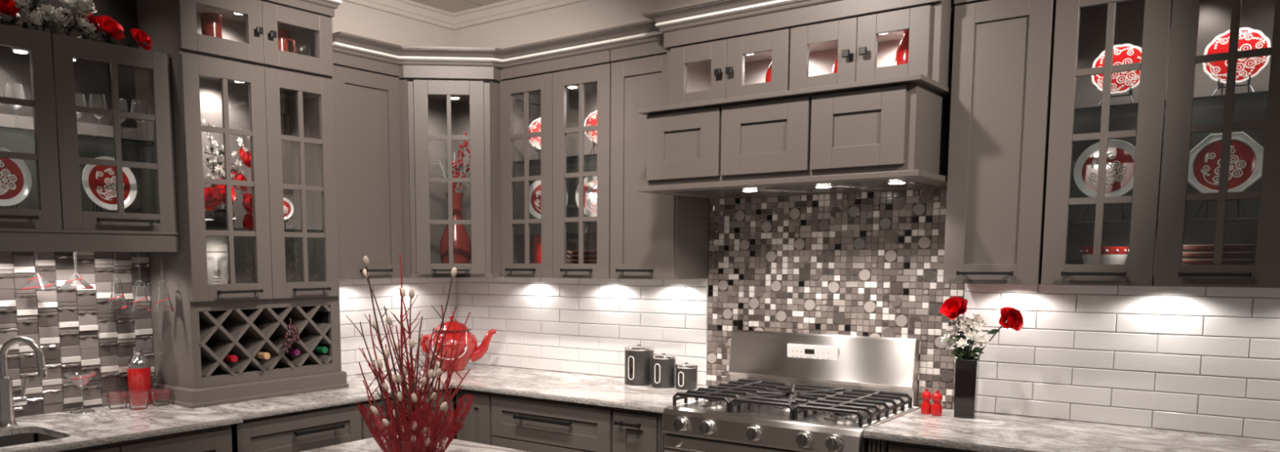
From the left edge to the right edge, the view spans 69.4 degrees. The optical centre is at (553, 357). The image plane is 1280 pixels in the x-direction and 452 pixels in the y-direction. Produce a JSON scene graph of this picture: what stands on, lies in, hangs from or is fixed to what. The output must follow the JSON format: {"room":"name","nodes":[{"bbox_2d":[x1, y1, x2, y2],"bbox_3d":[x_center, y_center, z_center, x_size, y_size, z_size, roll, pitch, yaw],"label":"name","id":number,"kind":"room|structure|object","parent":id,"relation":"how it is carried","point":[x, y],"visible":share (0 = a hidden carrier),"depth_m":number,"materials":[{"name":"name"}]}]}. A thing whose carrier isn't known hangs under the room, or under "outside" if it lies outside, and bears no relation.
{"room":"kitchen","nodes":[
{"label":"kitchen","id":0,"kind":"room"},
{"bbox_2d":[33,0,456,442],"bbox_3d":[-2.204,-0.246,3.094,0.100,2.813,5.200,5,8,39],"label":"wall","id":1,"kind":"structure","parent":0,"point":[349,18],"depth_m":4.58,"materials":[{"name":"grey paint"}]},
{"bbox_2d":[0,0,138,128],"bbox_3d":[-2.716,-1.148,2.276,0.012,0.783,3.443,5,8,39],"label":"wall","id":2,"kind":"structure","parent":1,"relation":"attached to","point":[124,12],"depth_m":3.49,"materials":[{"name":"black paint"}]},
{"bbox_2d":[0,251,154,417],"bbox_3d":[-2.002,-0.100,3.264,0.019,0.656,1.192,5,8,39],"label":"tile backsplash","id":3,"kind":"structure","parent":1,"relation":"attached to","point":[75,330],"depth_m":3.48,"materials":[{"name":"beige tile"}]},
{"bbox_2d":[0,23,178,252],"bbox_3d":[-1.797,-0.745,3.239,0.286,0.743,0.857,5,8,39],"label":"upper cabinet","id":4,"kind":"object","parent":1,"relation":"attached to","point":[57,214],"visible":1,"depth_m":3.29,"materials":[{"name":"grey paint"}]},
{"bbox_2d":[4,204,17,208],"bbox_3d":[-1.910,-0.544,3.165,0.114,0.173,0.133,5,8,39],"label":"plate stand","id":5,"kind":"object","parent":4,"relation":"on","point":[16,204],"visible":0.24,"depth_m":3.18,"materials":[{"name":"black metal"}]},
{"bbox_2d":[0,147,31,206],"bbox_3d":[-1.897,-0.617,3.147,0.046,0.201,0.204,5,8,40],"label":"plate","id":6,"kind":"object","parent":5,"relation":"on","point":[15,179],"visible":1,"depth_m":3.18,"materials":[{"name":"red ceramic"}]},
{"bbox_2d":[0,160,17,195],"bbox_3d":[-1.898,-0.615,3.145,0.003,0.123,0.114,-7,0,39],"label":"flower","id":7,"kind":"object","parent":6,"relation":"on","point":[4,180],"depth_m":3.16,"materials":[{"name":"red ceramic"}]},
{"bbox_2d":[10,47,29,53],"bbox_3d":[-1.835,-1.070,3.164,0.060,0.044,0.060,5,8,39],"label":"puck light","id":8,"kind":"object","parent":4,"relation":"attached to","point":[15,50],"depth_m":3.15,"materials":[{"name":"white"}]},
{"bbox_2d":[0,0,152,50],"bbox_3d":[-1.734,-1.221,3.251,0.210,0.264,0.626,5,8,39],"label":"flower arrangement","id":9,"kind":"object","parent":4,"relation":"on","point":[56,20],"visible":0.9,"depth_m":3.24,"materials":[{"name":"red plant"}]},
{"bbox_2d":[0,126,154,147],"bbox_3d":[-1.828,-0.790,3.259,0.181,0.006,0.817,5,8,39],"label":"glass shelf","id":10,"kind":"object","parent":4,"relation":"attached to","point":[6,134],"depth_m":3.37,"materials":[{"name":"clear glass"}]},
{"bbox_2d":[93,203,125,213],"bbox_3d":[-1.673,-0.575,3.457,0.114,0.173,0.133,5,8,39],"label":"plate stand","id":11,"kind":"object","parent":4,"relation":"in","point":[94,203],"visible":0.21,"depth_m":3.44,"materials":[{"name":"black metal"}]},
{"bbox_2d":[82,156,137,210],"bbox_3d":[-1.660,-0.649,3.438,0.046,0.201,0.204,5,8,40],"label":"plate","id":12,"kind":"object","parent":11,"relation":"on","point":[99,182],"visible":0.85,"depth_m":3.43,"materials":[{"name":"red ceramic"}]},
{"bbox_2d":[95,168,124,200],"bbox_3d":[-1.660,-0.647,3.438,0.003,0.123,0.109,-7,0,39],"label":"flower","id":13,"kind":"object","parent":12,"relation":"on","point":[113,185],"depth_m":3.43,"materials":[{"name":"red ceramic"}]},
{"bbox_3d":[-1.691,-0.430,3.413,0.175,0.025,0.428,5,8,39],"label":"stemware rack","id":14,"kind":"object","parent":4,"relation":"attached to","visible":0},
{"bbox_2d":[19,251,56,289],"bbox_3d":[-1.855,-0.327,3.299,0.116,0.165,0.116,2,6,16],"label":"cocktail glass","id":15,"kind":"object","parent":14,"relation":"hanging from","point":[30,282],"visible":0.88,"depth_m":3.29,"materials":[{"name":"clear glass"}]},
{"bbox_2d":[59,254,94,289],"bbox_3d":[-1.719,-0.328,3.305,0.116,0.165,0.116,3,7,27],"label":"cocktail glass","id":16,"kind":"object","parent":14,"relation":"hanging from","point":[72,279],"visible":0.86,"depth_m":3.30,"materials":[{"name":"clear glass"}]},
{"bbox_2d":[107,256,128,309],"bbox_3d":[-1.684,-0.311,3.541,0.075,0.250,0.074,3,7,30],"label":"cocktail glass","id":17,"kind":"object","parent":14,"relation":"hanging from","point":[115,279],"visible":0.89,"depth_m":3.54,"materials":[{"name":"clear glass"}]},
{"bbox_2d":[130,252,151,311],"bbox_3d":[-1.595,-0.306,3.542,0.075,0.260,0.074,1,6,9],"label":"cocktail glass","id":18,"kind":"object","parent":14,"relation":"hanging from","point":[146,298],"visible":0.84,"depth_m":3.54,"materials":[{"name":"clear glass"}]},
{"bbox_2d":[153,252,173,311],"bbox_3d":[-1.506,-0.306,3.539,0.075,0.260,0.074,0,6,4],"label":"cocktail glass","id":19,"kind":"object","parent":14,"relation":"hanging from","point":[166,286],"visible":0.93,"depth_m":3.54,"materials":[{"name":"clear glass"}]},
{"bbox_2d":[333,51,403,279],"bbox_3d":[-0.937,-0.861,4.260,0.330,0.989,0.386,5,8,39],"label":"upper cabinet","id":20,"kind":"object","parent":1,"relation":"attached to","point":[366,91],"visible":0.64,"depth_m":4.18,"materials":[{"name":"grey paint"}]},
{"bbox_2d":[338,277,457,375],"bbox_3d":[-0.857,-0.178,4.688,0.009,0.501,1.033,5,8,39],"label":"backsplash","id":21,"kind":"structure","parent":1,"relation":"attached to","point":[355,299],"depth_m":4.68,"materials":[{"name":"grey tile"}]},
{"bbox_2d":[395,65,502,277],"bbox_3d":[-0.501,-0.895,4.572,0.614,0.989,0.662,5,8,39],"label":"upper cabinet","id":22,"kind":"object","parent":1,"relation":"attached to","point":[438,104],"visible":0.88,"depth_m":4.37,"materials":[{"name":"grey paint"}]},
{"bbox_2d":[432,133,471,263],"bbox_3d":[-0.496,-0.776,4.641,0.226,0.700,0.232,-1,6,-9],"label":"vase","id":23,"kind":"object","parent":22,"relation":"in","point":[462,252],"visible":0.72,"depth_m":4.61,"materials":[{"name":"red ceramic"}]},
{"bbox_2d":[332,19,663,69],"bbox_3d":[-0.188,-1.375,4.085,1.514,0.074,0.547,1,6,10],"label":"trim","id":24,"kind":"structure","parent":22,"relation":"attached to","point":[643,32],"depth_m":4.13,"materials":[{"name":"grey paint"}]},
{"bbox_2d":[346,253,475,451],"bbox_3d":[-0.383,0.016,2.469,0.342,0.585,0.246,-1,6,-11],"label":"arrangement","id":25,"kind":"object","parent":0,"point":[411,426],"visible":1,"depth_m":2.46,"materials":[{"name":"red plant"}]},
{"bbox_2d":[408,0,507,13],"bbox_3d":[0.148,-1.462,1.177,6.200,0.060,5.400,5,8,39],"label":"ceiling","id":26,"kind":"structure","parent":0,"point":[451,6],"depth_m":4.69,"materials":[{"name":"grey paint"}]},
{"bbox_2d":[453,0,964,408],"bbox_3d":[1.795,-0.276,3.266,6.100,2.813,0.100,5,8,39],"label":"wall","id":27,"kind":"structure","parent":0,"point":[589,15],"depth_m":4.48,"materials":[{"name":"grey paint"}]},
{"bbox_2d":[342,0,588,30],"bbox_3d":[1.246,-1.525,2.375,6.000,0.076,1.757,5,8,39],"label":"trim","id":28,"kind":"structure","parent":27,"relation":"attached to","point":[504,10],"depth_m":4.68,"materials":[{"name":"grey wood"}]},
{"bbox_2d":[499,49,613,279],"bbox_3d":[0.076,-0.870,4.320,0.644,0.989,0.330,5,8,39],"label":"upper cabinet","id":29,"kind":"object","parent":27,"relation":"attached to","point":[562,92],"visible":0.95,"depth_m":4.25,"materials":[{"name":"grey paint"}]},
{"bbox_2d":[524,235,541,263],"bbox_3d":[-0.066,-0.501,4.480,0.128,0.185,0.100,-3,7,-26],"label":"pitcher","id":30,"kind":"object","parent":29,"relation":"in","point":[536,259],"visible":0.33,"depth_m":4.45,"materials":[{"name":"red ceramic"}]},
{"bbox_2d":[532,146,541,159],"bbox_3d":[-0.045,-1.017,4.443,0.102,0.141,0.114,1,6,7],"label":"plate stand","id":31,"kind":"object","parent":29,"relation":"on","point":[539,150],"visible":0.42,"depth_m":4.42,"materials":[{"name":"black metal"}]},
{"bbox_2d":[528,117,541,149],"bbox_3d":[-0.048,-1.076,4.420,0.158,0.154,0.035,1,6,7],"label":"plate","id":32,"kind":"object","parent":31,"relation":"on","point":[535,126],"visible":0.28,"depth_m":4.42,"materials":[{"name":"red ceramic"}]},
{"bbox_2d":[532,217,541,234],"bbox_3d":[-0.029,-0.686,4.465,0.135,0.183,0.114,1,6,7],"label":"plate stand","id":33,"kind":"object","parent":29,"relation":"on","point":[536,218],"visible":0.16,"depth_m":4.44,"materials":[{"name":"black metal"}]},
{"bbox_2d":[528,180,568,218],"bbox_3d":[-0.031,-0.764,4.441,0.208,0.205,0.046,1,6,7],"label":"plate","id":34,"kind":"object","parent":33,"relation":"on","point":[535,189],"visible":0.26,"depth_m":4.45,"materials":[{"name":"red ceramic"}]},
{"bbox_2d":[534,191,541,211],"bbox_3d":[-0.034,-0.762,4.441,0.116,0.126,0.003,1,-3,8],"label":"flower","id":35,"kind":"object","parent":34,"relation":"on","point":[537,192],"depth_m":4.45,"materials":[{"name":"red ceramic"}]},
{"bbox_2d":[513,233,596,236],"bbox_3d":[0.101,-0.582,4.382,0.604,0.006,0.225,5,8,39],"label":"glass shelf","id":36,"kind":"object","parent":29,"relation":"attached to","point":[514,234],"depth_m":4.46,"materials":[{"name":"clear glass"}]},
{"bbox_2d":[513,154,596,166],"bbox_3d":[0.100,-0.932,4.345,0.604,0.006,0.225,5,8,39],"label":"glass shelf","id":37,"kind":"object","parent":29,"relation":"attached to","point":[590,160],"depth_m":4.42,"materials":[{"name":"clear glass"}]},
{"bbox_2d":[583,216,590,233],"bbox_3d":[0.208,-0.666,4.275,0.135,0.183,0.114,0,6,5],"label":"plate stand","id":38,"kind":"object","parent":29,"relation":"on","point":[587,216],"visible":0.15,"depth_m":4.29,"materials":[{"name":"black metal"}]},
{"bbox_2d":[575,176,596,217],"bbox_3d":[0.207,-0.744,4.250,0.208,0.205,0.046,0,6,5],"label":"plate","id":39,"kind":"object","parent":38,"relation":"on","point":[590,182],"visible":0.41,"depth_m":4.25,"materials":[{"name":"white ceramic"}]},
{"bbox_2d":[585,183,596,209],"bbox_3d":[0.206,-0.743,4.250,0.113,0.126,0.003,0,-3,5],"label":"flower","id":40,"kind":"object","parent":39,"relation":"on","point":[594,185],"depth_m":4.25,"materials":[{"name":"white ceramic"}]},
{"bbox_2d":[589,139,596,155],"bbox_3d":[0.219,-0.995,4.230,0.102,0.141,0.114,0,6,2],"label":"plate stand","id":41,"kind":"object","parent":29,"relation":"on","point":[593,143],"visible":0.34,"depth_m":4.20,"materials":[{"name":"black metal"}]},
{"bbox_2d":[584,110,597,143],"bbox_3d":[0.218,-1.054,4.207,0.158,0.154,0.035,0,6,1],"label":"plate","id":42,"kind":"object","parent":41,"relation":"on","point":[592,119],"visible":0.3,"depth_m":4.21,"materials":[{"name":"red ceramic"}]},
{"bbox_2d":[456,277,708,386],"bbox_3d":[0.079,-0.171,4.602,1.573,0.501,0.009,5,8,39],"label":"backsplash","id":43,"kind":"structure","parent":27,"relation":"attached to","point":[580,326],"depth_m":4.54,"materials":[{"name":"grey tile"}]},
{"bbox_2d":[610,40,709,279],"bbox_3d":[0.459,-0.838,4.012,0.330,0.989,0.330,5,8,39],"label":"upper cabinet","id":44,"kind":"object","parent":27,"relation":"attached to","point":[654,236],"visible":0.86,"depth_m":3.94,"materials":[{"name":"grey paint"}]},
{"bbox_2d":[636,74,951,199],"bbox_3d":[0.927,-0.793,3.476,1.079,0.324,0.576,5,8,39],"label":"range hood","id":45,"kind":"object","parent":27,"relation":"attached to","point":[890,133],"visible":0.96,"depth_m":3.22,"materials":[{"name":"grey paint"}]},
{"bbox_2d":[663,0,955,105],"bbox_3d":[0.973,-1.121,3.498,1.062,0.321,0.429,5,8,39],"label":"upper cabinet","id":46,"kind":"object","parent":27,"relation":"attached to","point":[730,59],"visible":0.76,"depth_m":3.34,"materials":[{"name":"grey paint"}]},
{"bbox_2d":[641,0,841,33],"bbox_3d":[0.876,-1.300,3.358,1.191,0.074,0.190,5,8,39],"label":"trim","id":47,"kind":"structure","parent":46,"relation":"on","point":[706,12],"depth_m":3.48,"materials":[{"name":"grey paint"}]},
{"bbox_2d":[894,30,909,65],"bbox_3d":[1.251,-1.047,3.229,0.094,0.193,0.094,5,8,39],"label":"vase","id":48,"kind":"object","parent":46,"relation":"in","point":[902,52],"visible":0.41,"depth_m":3.20,"materials":[{"name":"red ceramic"}]},
{"bbox_2d":[706,187,964,408],"bbox_3d":[1.109,-0.248,3.754,1.076,0.830,0.011,5,8,39],"label":"backsplash","id":49,"kind":"structure","parent":27,"relation":"attached to","point":[871,263],"depth_m":3.71,"materials":[{"name":"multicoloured tile"}]},
{"bbox_2d":[942,0,1056,284],"bbox_3d":[1.546,-0.748,3.138,0.300,0.989,0.330,5,8,39],"label":"upper cabinet","id":50,"kind":"object","parent":27,"relation":"attached to","point":[1002,50],"visible":0.93,"depth_m":3.04,"materials":[{"name":"grey paint"}]},
{"bbox_2d":[963,284,1279,440],"bbox_3d":[2.072,-0.005,2.998,1.398,0.501,0.009,5,8,39],"label":"backsplash","id":51,"kind":"structure","parent":27,"relation":"attached to","point":[1204,360],"depth_m":3.08,"materials":[{"name":"grey tile"}]},
{"bbox_2d":[1040,0,1279,288],"bbox_3d":[1.909,-0.718,2.845,0.622,0.989,0.330,5,8,39],"label":"upper cabinet","id":52,"kind":"object","parent":27,"relation":"attached to","point":[1174,108],"visible":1,"depth_m":2.81,"materials":[{"name":"grey paint"}]},
{"bbox_2d":[1080,195,1125,221],"bbox_3d":[1.808,-0.531,2.995,0.128,0.176,0.114,5,8,39],"label":"plate stand","id":53,"kind":"object","parent":52,"relation":"on","point":[1121,204],"visible":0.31,"depth_m":3.00,"materials":[{"name":"black metal"}]},
{"bbox_2d":[1073,139,1135,197],"bbox_3d":[1.797,-0.606,2.973,0.196,0.194,0.045,5,8,40],"label":"plate","id":54,"kind":"object","parent":53,"relation":"on","point":[1120,166],"visible":0.84,"depth_m":2.97,"materials":[{"name":"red ceramic"}]},
{"bbox_2d":[1088,151,1126,188],"bbox_3d":[1.795,-0.605,2.973,0.107,0.119,0.002,5,-1,39],"label":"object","id":55,"kind":"object","parent":54,"relation":"on","point":[1116,166],"depth_m":2.97,"materials":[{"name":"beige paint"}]},
{"bbox_2d":[1080,246,1128,264],"bbox_3d":[1.800,-0.307,3.000,0.142,0.104,0.139,5,8,39],"label":"bowl","id":56,"kind":"object","parent":52,"relation":"in","point":[1109,255],"visible":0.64,"depth_m":2.94,"materials":[{"name":"white ceramic"}]},
{"bbox_2d":[1097,86,1133,106],"bbox_3d":[1.818,-0.864,2.950,0.105,0.133,0.114,5,8,39],"label":"plate stand","id":57,"kind":"object","parent":52,"relation":"on","point":[1130,95],"visible":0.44,"depth_m":2.92,"materials":[{"name":"black metal"}]},
{"bbox_2d":[1090,44,1142,94],"bbox_3d":[1.808,-0.919,2.931,0.162,0.158,0.035,5,8,39],"label":"plate","id":58,"kind":"object","parent":57,"relation":"on","point":[1123,54],"visible":0.65,"depth_m":2.92,"materials":[{"name":"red ceramic"}]},
{"bbox_2d":[1068,217,1258,225],"bbox_3d":[1.935,-0.429,2.907,0.582,0.006,0.225,5,8,39],"label":"glass shelf","id":59,"kind":"object","parent":52,"relation":"attached to","point":[1106,220],"depth_m":2.93,"materials":[{"name":"clear glass"}]},
{"bbox_2d":[1074,90,1268,119],"bbox_3d":[1.934,-0.785,2.869,0.582,0.006,0.225,5,8,39],"label":"glass shelf","id":60,"kind":"object","parent":52,"relation":"attached to","point":[1250,101],"depth_m":2.87,"materials":[{"name":"clear glass"}]},
{"bbox_2d":[1193,199,1246,218],"bbox_3d":[2.045,-0.509,2.804,0.130,0.172,0.114,5,8,39],"label":"plate stand","id":61,"kind":"object","parent":52,"relation":"on","point":[1237,200],"visible":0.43,"depth_m":2.81,"materials":[{"name":"black metal"}]},
{"bbox_2d":[1187,132,1263,193],"bbox_3d":[2.034,-0.582,2.783,0.194,0.192,0.044,5,8,39],"label":"plate","id":62,"kind":"object","parent":61,"relation":"on","point":[1246,161],"visible":0.69,"depth_m":2.77,"materials":[{"name":"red ceramic"}]},
{"bbox_2d":[1200,146,1246,185],"bbox_3d":[2.031,-0.580,2.784,0.112,0.120,0.003,5,-1,39],"label":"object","id":63,"kind":"object","parent":62,"relation":"on","point":[1211,156],"depth_m":2.79,"materials":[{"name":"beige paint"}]},
{"bbox_2d":[1211,75,1254,96],"bbox_3d":[2.052,-0.845,2.762,0.110,0.134,0.114,5,8,39],"label":"plate stand","id":64,"kind":"object","parent":52,"relation":"on","point":[1248,85],"visible":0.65,"depth_m":2.76,"materials":[{"name":"black metal"}]},
{"bbox_2d":[1201,27,1271,84],"bbox_3d":[2.041,-0.899,2.744,0.170,0.166,0.036,5,8,39],"label":"plate","id":65,"kind":"object","parent":64,"relation":"on","point":[1249,38],"visible":0.7,"depth_m":2.73,"materials":[{"name":"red ceramic"}]},
{"bbox_3d":[2.033,-0.247,2.823,0.216,0.021,0.216,5,8,39],"label":"dinner plate","id":66,"kind":"object","parent":52,"relation":"in","visible":0},
{"bbox_3d":[2.033,-0.269,2.821,0.216,0.021,0.216,5,8,39],"label":"dinner plate","id":67,"kind":"object","parent":66,"relation":"on","visible":0},
{"bbox_2d":[1182,258,1255,264],"bbox_3d":[2.033,-0.290,2.818,0.216,0.021,0.216,5,8,39],"label":"dinner plate","id":68,"kind":"object","parent":67,"relation":"on","point":[1188,261],"visible":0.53,"depth_m":2.75,"materials":[{"name":"red ceramic"}]},
{"bbox_2d":[1182,251,1255,258],"bbox_3d":[2.033,-0.311,2.816,0.216,0.021,0.216,5,8,39],"label":"dinner plate","id":69,"kind":"object","parent":68,"relation":"on","point":[1235,255],"visible":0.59,"depth_m":2.75,"materials":[{"name":"ceramic"}]},
{"bbox_2d":[1182,244,1256,252],"bbox_3d":[2.033,-0.333,2.814,0.216,0.021,0.216,5,8,39],"label":"dinner plate","id":70,"kind":"object","parent":69,"relation":"on","point":[1239,247],"visible":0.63,"depth_m":2.75,"materials":[{"name":"red ceramic"}]},
{"bbox_3d":[0.156,1.359,1.478,6.200,0.050,5.400,5,8,39],"label":"floor","id":71,"kind":"structure","parent":0,"visible":0},
{"bbox_2d":[57,423,237,451],"bbox_3d":[-1.765,0.712,3.155,0.629,0.891,1.184,5,8,39],"label":"base cabinet","id":72,"kind":"object","parent":71,"relation":"on","point":[224,438],"visible":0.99,"depth_m":3.21,"materials":[{"name":"grey paint"}]},
{"bbox_2d":[236,387,453,451],"bbox_3d":[-1.028,0.613,4.067,0.620,0.891,1.162,5,8,39],"label":"base cabinet","id":73,"kind":"object","parent":71,"relation":"on","point":[319,428],"visible":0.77,"depth_m":3.67,"materials":[{"name":"grey paint"}]},
{"bbox_2d":[0,363,708,451],"bbox_3d":[-0.772,0.220,3.435,1.760,0.022,2.950,5,8,39],"label":"countertop","id":74,"kind":"structure","parent":73,"relation":"on","point":[104,425],"depth_m":3.63,"materials":[{"name":"stone"}]},
{"bbox_2d":[0,336,48,428],"bbox_3d":[-1.819,0.083,3.159,0.181,0.313,0.086,-1,6,-4],"label":"faucet","id":75,"kind":"object","parent":74,"relation":"on","point":[7,420],"visible":1,"depth_m":3.13,"materials":[{"name":"silver metal"}]},
{"bbox_2d":[0,432,60,447],"bbox_3d":[-1.830,0.386,2.913,0.344,0.192,0.509,5,8,39],"label":"bar sink","id":76,"kind":"object","parent":74,"relation":"in","point":[21,438],"visible":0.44,"depth_m":3.16,"materials":[{"name":"silver metal"}]},
{"bbox_2d":[62,371,97,413],"bbox_3d":[-1.779,0.134,3.462,0.116,0.147,0.116,5,8,39],"label":"cocktail glass","id":77,"kind":"object","parent":74,"relation":"on","point":[82,381],"visible":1,"depth_m":3.44,"materials":[{"name":"clear glass"}]},
{"bbox_2d":[106,390,128,409],"bbox_3d":[-1.682,0.166,3.546,0.079,0.066,0.079,5,8,39],"label":"tumbler","id":78,"kind":"object","parent":74,"relation":"on","point":[126,391],"visible":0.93,"depth_m":3.54,"materials":[{"name":"clear glass"}]},
{"bbox_2d":[126,391,149,409],"bbox_3d":[-1.595,0.167,3.534,0.079,0.066,0.079,5,8,39],"label":"tumbler","id":79,"kind":"object","parent":74,"relation":"on","point":[148,392],"visible":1,"depth_m":3.53,"materials":[{"name":"clear glass"}]},
{"bbox_2d":[126,346,151,405],"bbox_3d":[-1.638,0.073,3.632,0.089,0.231,0.089,5,8,39],"label":"cocktail shaker","id":80,"kind":"object","parent":74,"relation":"on","point":[138,366],"visible":0.98,"depth_m":3.60,"materials":[{"name":"red glass"}]},
{"bbox_2d":[149,387,171,406],"bbox_3d":[-1.548,0.157,3.624,0.079,0.066,0.079,5,8,39],"label":"tumbler","id":81,"kind":"object","parent":74,"relation":"on","point":[150,389],"visible":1,"depth_m":3.62,"materials":[{"name":"clear glass"}]},
{"bbox_2d":[136,0,348,408],"bbox_3d":[-1.271,-0.681,3.838,0.362,1.685,0.756,5,8,39],"label":"tall cabinet","id":82,"kind":"object","parent":74,"relation":"on","point":[282,100],"visible":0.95,"depth_m":3.75,"materials":[{"name":"grey paint"}]},
{"bbox_2d":[200,12,222,38],"bbox_3d":[-1.366,-1.276,3.678,0.092,0.179,0.092,-2,6,-17],"label":"pitcher","id":83,"kind":"object","parent":82,"relation":"in","point":[211,23],"visible":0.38,"depth_m":3.64,"materials":[{"name":"red ceramic"}]},
{"bbox_2d":[205,235,228,284],"bbox_3d":[-1.395,-0.368,3.796,0.126,0.262,0.157,-3,7,-25],"label":"sculpture","id":84,"kind":"object","parent":82,"relation":"on","point":[217,261],"visible":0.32,"depth_m":3.74,"materials":[{"name":"white ceramic"}]},
{"bbox_2d":[201,120,253,231],"bbox_3d":[-1.350,-0.733,3.763,0.181,0.432,0.276,5,8,39],"label":"flower arrangement","id":85,"kind":"object","parent":82,"relation":"on","point":[214,195],"visible":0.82,"depth_m":3.74,"materials":[{"name":"red"}]},
{"bbox_2d":[205,226,322,232],"bbox_3d":[-1.303,-0.537,3.880,0.252,0.006,0.672,5,8,39],"label":"glass shelf","id":86,"kind":"object","parent":82,"relation":"attached to","point":[294,229],"depth_m":4.01,"materials":[{"name":"clear glass"}]},
{"bbox_2d":[277,29,296,53],"bbox_3d":[-1.146,-1.301,3.918,0.120,0.176,0.080,2,7,22],"label":"pitcher","id":87,"kind":"object","parent":82,"relation":"in","point":[283,39],"visible":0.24,"depth_m":3.89,"materials":[{"name":"red ceramic"}]},
{"bbox_2d":[284,216,291,229],"bbox_3d":[-1.185,-0.604,4.005,0.067,0.096,0.113,-3,7,-22],"label":"plate stand","id":88,"kind":"object","parent":82,"relation":"on","point":[286,220],"visible":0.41,"depth_m":3.98,"materials":[{"name":"black metal"}]},
{"bbox_2d":[283,197,293,219],"bbox_3d":[-1.176,-0.643,3.979,0.100,0.099,0.033,-3,7,-22],"label":"plate","id":89,"kind":"object","parent":88,"relation":"on","point":[288,208],"visible":0.3,"depth_m":3.99,"materials":[{"name":"white ceramic"}]},
{"bbox_2d":[282,318,300,353],"bbox_3d":[-1.093,-0.089,3.839,0.045,0.146,0.083,5,8,39],"label":"grape bunch","id":90,"kind":"object","parent":82,"relation":"hanging from","point":[295,338],"visible":1,"depth_m":3.83,"materials":[{"name":"red"}]},
{"bbox_2d":[300,0,342,8],"bbox_3d":[-1.263,-1.507,3.742,0.386,0.074,0.836,5,8,39],"label":"trim","id":91,"kind":"structure","parent":82,"relation":"attached to","point":[333,4],"depth_m":3.90,"materials":[{"name":"grey paint"}]},
{"bbox_2d":[420,315,497,371],"bbox_3d":[-0.495,-0.073,4.745,0.331,0.280,0.275,-4,7,-35],"label":"teapot","id":92,"kind":"object","parent":74,"relation":"on","point":[471,352],"visible":0.72,"depth_m":4.67,"materials":[{"name":"red ceramic"}]},
{"bbox_2d":[623,344,654,386],"bbox_3d":[0.393,0.033,4.197,0.139,0.181,0.139,5,8,39],"label":"canister","id":93,"kind":"object","parent":74,"relation":"on","point":[637,358],"visible":0.97,"depth_m":4.14,"materials":[{"name":"grey metal"}]},
{"bbox_2d":[651,353,676,388],"bbox_3d":[0.494,0.057,4.104,0.111,0.151,0.111,5,8,39],"label":"canister","id":94,"kind":"object","parent":74,"relation":"on","point":[663,365],"visible":1,"depth_m":4.06,"materials":[{"name":"grey metal"}]},
{"bbox_2d":[675,362,697,390],"bbox_3d":[0.587,0.081,4.041,0.099,0.116,0.099,5,8,39],"label":"canister","id":95,"kind":"object","parent":74,"relation":"on","point":[686,373],"visible":1,"depth_m":4.00,"materials":[{"name":"grey metal"}]},
{"bbox_2d":[300,435,529,451],"bbox_3d":[-0.201,0.791,2.270,1.520,0.914,0.970,5,8,39],"label":"kitchen island","id":96,"kind":"object","parent":71,"relation":"on","point":[369,445],"visible":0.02,"depth_m":2.79,"materials":[{"name":"stone"}]},
{"bbox_2d":[456,388,493,445],"bbox_3d":[-0.185,0.564,4.505,0.231,0.891,0.614,5,8,39],"label":"base cabinet","id":97,"kind":"object","parent":71,"relation":"on","point":[477,428],"visible":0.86,"depth_m":4.22,"materials":[{"name":"grey paint"}]},
{"bbox_2d":[491,392,614,451],"bbox_3d":[0.156,0.595,4.206,0.673,0.891,0.652,5,8,39],"label":"base cabinet","id":98,"kind":"object","parent":71,"relation":"on","point":[526,424],"visible":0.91,"depth_m":3.94,"materials":[{"name":"grey paint"}]},
{"bbox_2d":[613,407,658,451],"bbox_3d":[0.506,0.624,3.925,0.221,0.891,0.651,5,8,39],"label":"base cabinet","id":99,"kind":"object","parent":71,"relation":"on","point":[633,430],"visible":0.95,"depth_m":3.67,"materials":[{"name":"grey paint"}]},
{"bbox_2d":[657,413,665,451],"bbox_3d":[0.624,0.632,3.851,0.053,0.891,0.618,5,8,39],"label":"fluted pilaster","id":100,"kind":"object","parent":71,"relation":"on","point":[661,435],"visible":0.17,"depth_m":3.58,"materials":[{"name":"grey paint"}]},
{"bbox_2d":[662,329,919,451],"bbox_3d":[0.887,0.520,3.542,0.806,1.177,0.726,5,8,39],"label":"gas range","id":101,"kind":"object","parent":71,"relation":"on","point":[785,392],"visible":0.99,"depth_m":3.50,"materials":[{"name":"silver metal"}]},
{"bbox_2d":[867,438,888,451],"bbox_3d":[1.268,0.685,3.333,0.059,0.891,0.618,5,8,39],"label":"fluted pilaster","id":102,"kind":"object","parent":71,"relation":"on","point":[874,445],"visible":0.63,"depth_m":3.05,"materials":[{"name":"grey paint"}]},
{"bbox_2d":[888,440,981,451],"bbox_3d":[1.557,0.712,3.079,0.708,0.891,0.652,5,8,39],"label":"base cabinet","id":103,"kind":"object","parent":71,"relation":"on","point":[893,446],"visible":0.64,"depth_m":2.98,"materials":[{"name":"grey paint"}]},
{"bbox_2d":[863,408,1279,451],"bbox_3d":[1.824,0.279,2.818,1.522,0.022,0.649,5,8,39],"label":"countertop","id":104,"kind":"structure","parent":103,"relation":"on","point":[987,432],"depth_m":2.96,"materials":[{"name":"stone"}]},
{"bbox_2d":[920,388,932,414],"bbox_3d":[1.371,0.162,3.371,0.037,0.094,0.037,5,8,39],"label":"pepper mill","id":105,"kind":"object","parent":104,"relation":"on","point":[926,406],"visible":1,"depth_m":3.36,"materials":[{"name":"red plastic"}]},
{"bbox_2d":[931,390,942,416],"bbox_3d":[1.394,0.166,3.335,0.037,0.094,0.037,5,8,39],"label":"pepper mill","id":106,"kind":"object","parent":104,"relation":"on","point":[936,407],"visible":1,"depth_m":3.32,"materials":[{"name":"red plastic"}]},
{"bbox_2d":[939,296,1023,418],"bbox_3d":[1.508,0.004,3.255,0.276,0.432,0.134,4,7,35],"label":"flower vase","id":107,"kind":"object","parent":104,"relation":"on","point":[966,366],"visible":1,"depth_m":3.26,"materials":[{"name":"black"}]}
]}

